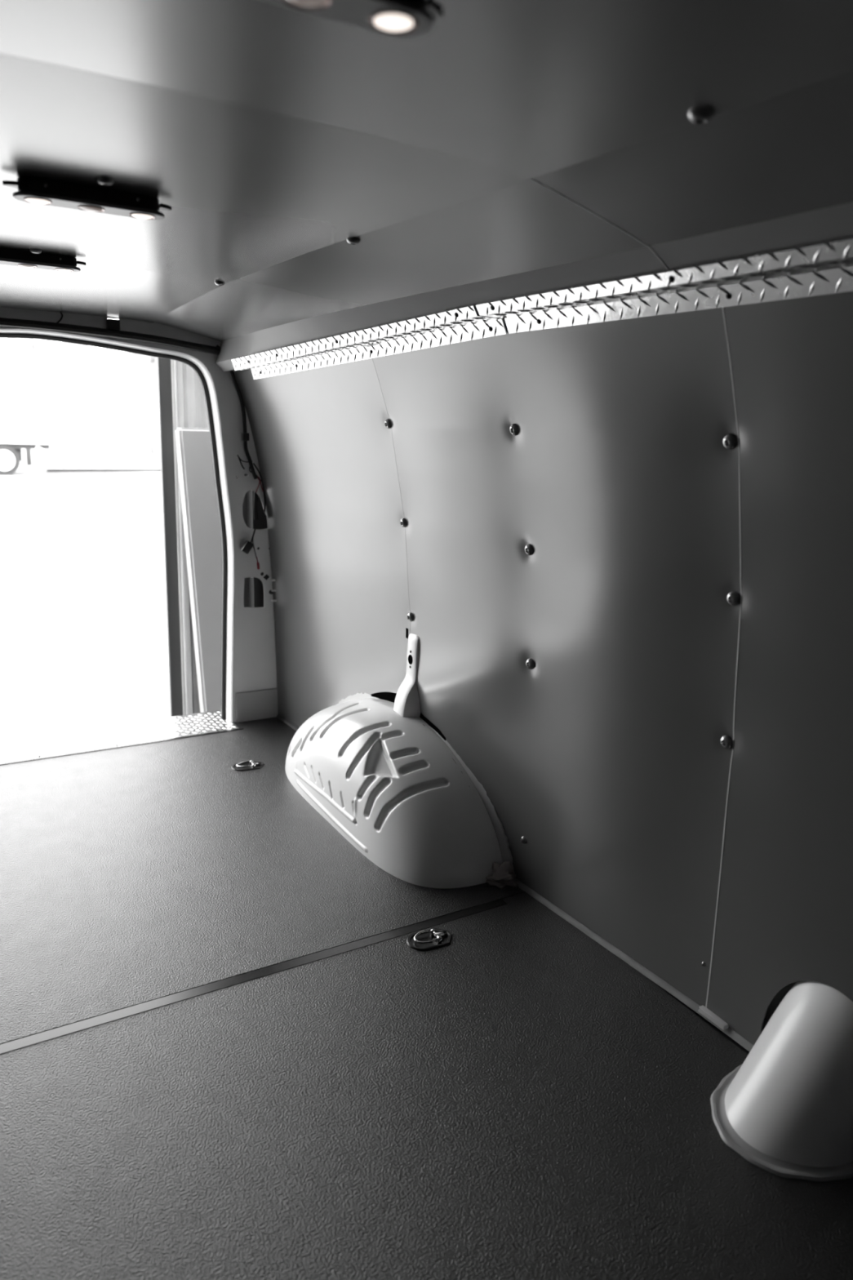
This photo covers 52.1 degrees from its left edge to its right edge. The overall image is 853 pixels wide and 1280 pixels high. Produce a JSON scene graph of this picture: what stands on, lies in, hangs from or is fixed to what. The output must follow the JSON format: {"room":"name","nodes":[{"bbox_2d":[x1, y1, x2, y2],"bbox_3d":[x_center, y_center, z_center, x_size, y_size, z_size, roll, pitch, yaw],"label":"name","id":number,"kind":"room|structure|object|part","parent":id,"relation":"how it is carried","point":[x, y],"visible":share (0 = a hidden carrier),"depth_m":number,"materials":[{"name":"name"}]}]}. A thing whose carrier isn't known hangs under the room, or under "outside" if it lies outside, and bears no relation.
{"room":"cargo space","nodes":[
{"label":"cargo space","id":0,"kind":"room"},
{"bbox_2d":[0,444,170,739],"bbox_3d":[-8.244,-8.791,42.981,150.000,0.100,96.000,-6,16,-30],"label":"ground","id":1,"kind":"structure","parent":0,"point":[83,626],"depth_m":9.34,"materials":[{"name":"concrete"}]},
{"bbox_2d":[0,355,159,475],"bbox_3d":[-16.253,-6.648,25.462,16.400,3.500,2.560,-6,16,-30],"label":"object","id":2,"kind":"object","parent":1,"relation":"on","point":[44,402],"visible":0.97,"depth_m":27.11,"materials":[{"name":"white"}]},
{"bbox_3d":[-11.761,-5.756,27.182,0.775,0.567,0.140,-6,16,-30],"label":"landing leg","id":3,"kind":"part","parent":2,"relation":"part of","materials":[{"name":"white"}]},
{"bbox_3d":[-11.439,-5.742,27.380,0.150,0.658,0.100,-6,16,-30],"label":"landing leg","id":4,"kind":"part","parent":2,"relation":"part of","materials":[{"name":"white"}]},
{"bbox_2d":[45,468,160,471],"bbox_3d":[-10.434,-5.952,30.683,5.533,0.120,0.120,-8,17,-36],"label":"kerb line","id":5,"kind":"object","parent":1,"relation":"on","point":[46,469],"visible":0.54,"depth_m":30.11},
{"bbox_2d":[189,595,199,713],"bbox_3d":[-1.149,0.167,4.397,0.070,1.220,0.040,-6,16,-30],"label":"wood post","id":6,"kind":"object","parent":1,"relation":"on","point":[196,707],"visible":0.03,"depth_m":4.37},
{"bbox_2d":[174,427,222,712],"bbox_3d":[-0.857,-0.126,4.370,0.720,1.802,0.090,-6,16,-30],"label":"door","id":7,"kind":"structure","parent":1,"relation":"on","point":[200,511],"depth_m":4.13,"materials":[{"name":"white metal"}]},
{"bbox_2d":[0,306,276,722],"bbox_3d":[-1.514,-0.396,3.203,2.165,1.655,0.150,-6,16,-30],"label":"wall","id":8,"kind":"structure","parent":0,"point":[255,646],"depth_m":3.58,"materials":[{"name":"grey metal"}]},
{"bbox_2d":[0,317,220,355],"bbox_3d":[-1.450,-1.068,2.954,1.538,0.096,0.034,-6,16,-30],"label":"header rail","id":9,"kind":"object","parent":8,"relation":"attached to","point":[113,326],"visible":1,"depth_m":3.12,"materials":[{"name":"black metal"}]},
{"bbox_2d":[0,710,239,763],"bbox_3d":[-1.539,0.422,3.366,1.597,0.026,0.263,-6,16,-30],"label":"sill","id":10,"kind":"structure","parent":8,"relation":"attached to","point":[35,746],"depth_m":3.51,"materials":[{"name":"silver metal"}]},
{"bbox_2d":[0,326,277,722],"bbox_3d":[-1.433,-0.365,3.214,1.901,1.597,0.098,-6,16,-30],"label":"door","id":11,"kind":"structure","parent":8,"relation":"in","point":[260,704],"depth_m":3.53,"materials":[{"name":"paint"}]},
{"bbox_3d":[-0.712,0.279,3.766,0.225,0.131,0.011,-6,16,-30],"label":"pillar foot panel","id":12,"kind":"part","parent":11,"relation":"part of","materials":[{"name":"grey paint"}]},
{"bbox_2d":[215,344,265,519],"bbox_3d":[-0.735,-0.808,3.451,0.191,0.671,0.052,-9,18,-39],"label":"harness","id":13,"kind":"object","parent":8,"relation":"attached to","point":[245,435],"visible":0.94,"depth_m":3.46,"materials":[{"name":"black plastic"}]},
{"bbox_2d":[240,528,259,569],"bbox_3d":[-0.719,-0.370,3.562,0.077,0.170,0.024,-6,16,-30],"label":"connector","id":14,"kind":"object","parent":13,"relation":"hanging from","point":[246,547],"visible":1,"depth_m":3.55,"materials":[{"name":"black plastic"}]},
{"bbox_2d":[271,578,276,601],"bbox_3d":[-0.623,-0.232,3.663,0.066,0.193,0.034,-6,16,-30],"label":"bracket","id":15,"kind":"object","parent":8,"relation":"attached to","point":[273,580],"visible":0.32,"depth_m":3.65,"materials":[{"name":"grey metal"}]},
{"bbox_2d":[155,178,647,341],"bbox_3d":[-0.340,-0.904,2.290,0.316,0.065,2.312,-6,16,-30],"label":"ceiling panel","id":16,"kind":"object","parent":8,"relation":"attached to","point":[526,225],"depth_m":1.73,"materials":[{"name":"grey plastic"}]},
{"bbox_2d":[346,236,359,244],"bbox_3d":[-0.142,-0.778,1.702,0.028,0.012,0.028,-6,16,-30],"label":"clip","id":17,"kind":"object","parent":16,"relation":"attached to","point":[353,241],"visible":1,"depth_m":1.69,"materials":[{"name":"black plastic"}]},
{"bbox_2d":[531,178,648,246],"bbox_3d":[0.254,-0.650,1.330,0.238,0.065,0.003,-6,16,-30],"label":"trim","id":18,"kind":"structure","parent":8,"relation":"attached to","point":[531,179],"depth_m":1.32,"materials":[{"name":"grey plastic"}]},
{"bbox_2d":[170,359,208,715],"bbox_3d":[-0.072,-1.209,4.742,2.650,3.800,0.050,-6,16,-30],"label":"wall","id":19,"kind":"structure","parent":0,"point":[195,414],"depth_m":4.14,"materials":[{"name":"grey"}]},
{"bbox_2d":[156,357,182,716],"bbox_3d":[-1.214,-0.856,4.088,0.056,3.350,0.030,-6,16,-30],"label":"door edge","id":20,"kind":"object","parent":19,"relation":"in","point":[163,365],"depth_m":4.16,"materials":[{"name":"grey metal"}]},
{"bbox_2d":[174,360,192,714],"bbox_3d":[-1.157,-0.837,4.121,0.025,3.300,0.040,-6,16,-30],"label":"strip","id":21,"kind":"object","parent":19,"relation":"attached to","point":[178,365],"visible":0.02,"depth_m":4.24,"materials":[{"name":"grey"}]},
{"bbox_2d":[0,716,852,1279],"bbox_3d":[-0.351,0.948,1.451,2.460,0.050,4.960,-6,16,-30],"label":"floor","id":22,"kind":"structure","parent":0,"point":[513,1098],"depth_m":1.73,"materials":[{"name":"grey rubber"}]},
{"bbox_2d":[0,728,243,764],"bbox_3d":[-1.637,0.464,3.153,2.015,0.003,0.012,-6,16,-30],"label":"trim","id":23,"kind":"structure","parent":22,"relation":"attached to","point":[20,761],"depth_m":3.40,"materials":[{"name":"silver metal"}]},
{"bbox_2d":[231,760,264,771],"bbox_3d":[-0.665,0.464,3.254,0.123,0.015,0.081,-4,15,-24],"label":"ring","id":24,"kind":"object","parent":22,"relation":"on","point":[243,766],"visible":1,"depth_m":3.24,"materials":[{"name":"silver metal"}]},
{"bbox_2d":[0,898,507,1053],"bbox_3d":[-0.737,0.815,1.837,2.200,0.002,0.029,-6,16,-30],"label":"trim","id":25,"kind":"structure","parent":22,"relation":"attached to","point":[77,1026],"depth_m":2.00,"materials":[{"name":"grey metal"}]},
{"bbox_2d":[284,693,518,888],"bbox_3d":[-0.189,0.389,2.852,0.331,0.384,1.268,-8,17,-34],"label":"wheel arch","id":26,"kind":"object","parent":22,"relation":"on","point":[388,783],"visible":0.95,"depth_m":2.58,"materials":[{"name":"white paint"}]},
{"bbox_2d":[393,633,420,717],"bbox_3d":[-0.054,0.120,2.780,0.070,0.278,0.098,-6,16,-30],"label":"bracket","id":27,"kind":"object","parent":26,"relation":"on","point":[406,703],"visible":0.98,"depth_m":2.77,"materials":[{"name":"white paint"}]},
{"bbox_2d":[406,928,452,951],"bbox_3d":[0.009,0.745,2.192,0.123,0.015,0.081,-5,15,-26],"label":"ring","id":28,"kind":"object","parent":22,"relation":"on","point":[433,938],"visible":1,"depth_m":2.19,"materials":[{"name":"silver metal"}]},
{"bbox_2d":[710,980,852,1181],"bbox_3d":[0.737,0.782,1.651,0.414,0.249,0.288,-6,16,-30],"label":"cover","id":29,"kind":"object","parent":22,"relation":"on","point":[787,1110],"visible":0.9,"depth_m":1.59,"materials":[{"name":"grey paint"}]},
{"bbox_2d":[0,0,852,322],"bbox_3d":[-0.262,-0.611,0.968,1.060,0.030,4.750,-6,16,-30],"label":"ceiling","id":30,"kind":"structure","parent":0,"point":[531,89],"depth_m":1.03,"materials":[{"name":"grey plastic"}]},
{"bbox_2d":[29,248,42,253],"bbox_3d":[-0.884,-0.881,1.976,0.028,0.012,0.028,-6,16,-30],"label":"clip","id":31,"kind":"object","parent":30,"relation":"attached to","point":[33,251],"visible":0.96,"depth_m":1.97,"materials":[{"name":"silver metal"}]},
{"bbox_2d":[0,248,85,271],"bbox_3d":[-0.923,-0.879,2.018,0.258,0.033,0.052,-6,16,-30],"label":"light bar","id":32,"kind":"object","parent":30,"relation":"attached to","point":[25,259],"visible":1,"depth_m":2.02,"materials":[{"name":"black plastic"}]},
{"bbox_2d":[57,311,62,323],"bbox_3d":[-1.283,-1.128,3.049,0.026,0.051,0.006,-6,16,-30],"label":"cable","id":33,"kind":"object","parent":30,"relation":"hanging from","point":[61,313],"visible":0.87,"depth_m":3.05,"materials":[{"name":"black plastic"}]},
{"bbox_2d":[2,176,171,219],"bbox_3d":[-0.541,-0.710,1.408,0.258,0.033,0.052,-6,16,-30],"label":"light bar","id":34,"kind":"object","parent":30,"relation":"attached to","point":[34,190],"visible":1,"depth_m":1.39,"materials":[{"name":"black plastic"}]},
{"bbox_2d":[95,176,114,186],"bbox_3d":[-0.497,-0.710,1.350,0.028,0.012,0.028,-6,16,-30],"label":"clip","id":35,"kind":"object","parent":30,"relation":"attached to","point":[105,181],"visible":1,"depth_m":1.34,"materials":[{"name":"metal"}]},
{"bbox_2d":[213,280,224,285],"bbox_3d":[-0.544,-0.939,2.297,0.028,0.012,0.028,-6,16,-30],"label":"clip","id":36,"kind":"object","parent":30,"relation":"attached to","point":[216,282],"visible":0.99,"depth_m":2.29,"materials":[{"name":"metal"}]},
{"bbox_2d":[265,0,444,37],"bbox_3d":[-0.097,-0.530,0.700,0.258,0.033,0.052,-6,16,-30],"label":"light bar","id":37,"kind":"object","parent":30,"relation":"attached to","point":[396,18],"visible":1,"depth_m":0.73,"materials":[{"name":"black plastic"}]},
{"bbox_2d":[532,70,852,246],"bbox_3d":[0.865,-0.383,0.316,0.238,0.065,2.427,-6,16,-30],"label":"panel","id":38,"kind":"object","parent":30,"relation":"attached to","point":[791,153],"depth_m":1.11,"materials":[{"name":"grey plastic"}]},
{"bbox_2d":[687,107,714,123],"bbox_3d":[0.310,-0.594,0.988,0.030,0.013,0.030,-6,16,-30],"label":"clip","id":39,"kind":"object","parent":30,"relation":"attached to","point":[698,115],"visible":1,"depth_m":0.98,"materials":[{"name":"black plastic"}]},
{"bbox_2d":[233,307,740,1006],"bbox_3d":[-0.066,-0.142,2.657,0.207,1.486,2.323,-7,16,-32],"label":"wall","id":40,"kind":"structure","parent":0,"point":[610,761],"depth_m":2.16,"materials":[{"name":"grey plastic"}]},
{"bbox_2d":[276,714,299,731],"bbox_3d":[-0.492,0.389,3.589,0.022,0.018,0.562,-7,16,-33],"label":"baseboard","id":41,"kind":"structure","parent":40,"relation":"attached to","point":[290,723],"depth_m":3.71,"materials":[{"name":"grey plastic"}]},
{"bbox_2d":[231,304,506,379],"bbox_3d":[-0.269,-0.856,2.589,0.099,0.119,1.530,-7,16,-32],"label":"trim","id":42,"kind":"structure","parent":40,"relation":"attached to","point":[461,324],"depth_m":2.39,"materials":[{"name":"silver metal"}]},
{"bbox_2d":[384,418,391,428],"bbox_3d":[-0.114,-0.644,2.600,0.018,0.030,0.030,-7,16,-33],"label":"clip","id":43,"kind":"object","parent":40,"relation":"attached to","point":[387,423],"visible":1,"depth_m":2.59,"materials":[{"name":"metal"}]},
{"bbox_2d":[400,518,406,527],"bbox_3d":[-0.071,-0.362,2.693,0.016,0.030,0.030,-7,16,-33],"label":"clip","id":44,"kind":"object","parent":40,"relation":"attached to","point":[403,522],"visible":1,"depth_m":2.69,"materials":[{"name":"silver metal"}]},
{"bbox_2d":[405,627,408,638],"bbox_3d":[-0.061,-0.022,2.803,0.005,0.032,0.012,-6,16,-30],"label":"trim","id":45,"kind":"structure","parent":40,"relation":"attached to","point":[406,629],"depth_m":2.80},
{"bbox_2d":[371,692,445,740],"bbox_3d":[-0.068,0.225,2.855,0.011,0.084,0.461,-7,16,-33],"label":"trim","id":46,"kind":"structure","parent":40,"relation":"attached to","point":[389,696],"depth_m":2.91,"materials":[{"name":"black plastic"}]},
{"bbox_2d":[407,612,413,621],"bbox_3d":[-0.051,-0.073,2.772,0.014,0.030,0.030,-7,16,-33],"label":"screw","id":47,"kind":"object","parent":40,"relation":"attached to","point":[410,615],"visible":1,"depth_m":2.76,"materials":[{"name":"silver metal"}]},
{"bbox_2d":[215,246,670,371],"bbox_3d":[-0.175,-0.839,2.405,0.188,0.114,2.317,-7,16,-31],"label":"trim","id":48,"kind":"structure","parent":40,"relation":"attached to","point":[640,261],"depth_m":1.97,"materials":[{"name":"grey plastic"}]},
{"bbox_2d":[509,423,519,435],"bbox_3d":[0.213,-0.511,2.120,0.018,0.030,0.030,-7,16,-33],"label":"clip","id":49,"kind":"object","parent":40,"relation":"attached to","point":[513,428],"visible":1,"depth_m":2.11,"materials":[{"name":"silver metal"}]},
{"bbox_2d":[520,835,526,843],"bbox_3d":[0.269,0.556,2.427,0.009,0.021,0.021,-9,17,-32],"label":"clip","id":50,"kind":"object","parent":40,"relation":"attached to","point":[523,840],"visible":1,"depth_m":2.42,"materials":[{"name":"silver metal"}]},
{"bbox_2d":[524,543,533,555],"bbox_3d":[0.259,-0.229,2.209,0.016,0.030,0.030,-7,16,-33],"label":"clip","id":51,"kind":"object","parent":40,"relation":"attached to","point":[528,548],"visible":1,"depth_m":2.20,"materials":[{"name":"metal"}]},
{"bbox_2d":[525,657,534,669],"bbox_3d":[0.271,0.063,2.287,0.014,0.030,0.030,-7,16,-33],"label":"clip","id":52,"kind":"object","parent":40,"relation":"attached to","point":[530,664],"visible":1,"depth_m":2.28,"materials":[{"name":"silver metal"}]},
{"bbox_2d":[648,245,669,270],"bbox_3d":[0.377,-0.618,1.413,0.051,0.033,0.003,-6,16,-30],"label":"trim","id":53,"kind":"structure","parent":40,"relation":"attached to","point":[650,246],"depth_m":1.41,"materials":[{"name":"grey plastic"}]},
{"bbox_2d":[705,306,742,1008],"bbox_3d":[0.561,0.109,1.715,0.199,1.486,0.003,-6,16,-30],"label":"trim","id":54,"kind":"structure","parent":40,"relation":"attached to","point":[723,313],"depth_m":1.72,"materials":[{"name":"grey plastic"}]},
{"bbox_2d":[720,734,733,749],"bbox_3d":[0.616,0.210,1.794,0.014,0.030,0.030,-7,16,-31],"label":"clip","id":55,"kind":"object","parent":40,"relation":"attached to","point":[726,741],"visible":1,"depth_m":1.79,"materials":[{"name":"silver metal"}]},
{"bbox_2d":[722,433,737,449],"bbox_3d":[0.560,-0.367,1.613,0.018,0.030,0.030,-7,16,-31],"label":"clip","id":56,"kind":"object","parent":40,"relation":"attached to","point":[730,442],"visible":1,"depth_m":1.61,"materials":[{"name":"silver metal"}]},
{"bbox_2d":[726,591,740,605],"bbox_3d":[0.601,-0.081,1.710,0.016,0.030,0.030,-7,16,-31],"label":"clip","id":57,"kind":"object","parent":40,"relation":"attached to","point":[733,598],"visible":1,"depth_m":1.70,"materials":[{"name":"metal"}]},
{"bbox_2d":[706,291,852,1045],"bbox_3d":[1.173,0.376,0.701,0.200,1.486,2.426,-6,16,-30],"label":"wall","id":58,"kind":"structure","parent":0,"point":[784,914],"depth_m":1.60,"materials":[{"name":"grey plastic"}]},
{"bbox_2d":[514,878,753,1052],"bbox_3d":[1.046,1.015,1.233,0.054,0.018,3.160,-6,16,-30],"label":"baseboard","id":59,"kind":"structure","parent":58,"relation":"attached to","point":[674,992],"depth_m":2.12,"materials":[{"name":"metal"}]},
{"bbox_2d":[475,236,852,333],"bbox_3d":[0.912,-0.385,0.695,0.141,0.059,3.014,-6,16,-30],"label":"trim","id":60,"kind":"structure","parent":58,"relation":"attached to","point":[824,268],"depth_m":1.47,"materials":[{"name":"silver metal"}]},
{"bbox_2d":[697,1005,728,1030],"bbox_3d":[0.629,0.828,1.914,0.017,0.013,0.074,-6,16,-30],"label":"strip","id":61,"kind":"object","parent":58,"relation":"attached to","point":[703,1010],"visible":1,"depth_m":1.91,"materials":[{"name":"grey plastic"}]},
{"bbox_2d":[650,201,852,270],"bbox_3d":[1.047,-0.352,0.432,0.185,0.046,2.424,-6,16,-30],"label":"trim","id":62,"kind":"structure","parent":58,"relation":"attached to","point":[833,223],"depth_m":1.24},
{"bbox_2d":[764,981,797,1020],"bbox_3d":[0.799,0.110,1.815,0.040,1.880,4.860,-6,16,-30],"label":"hole","id":63,"kind":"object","parent":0,"point":[781,994],"depth_m":1.94,"materials":[{"name":"black"}]}
]}

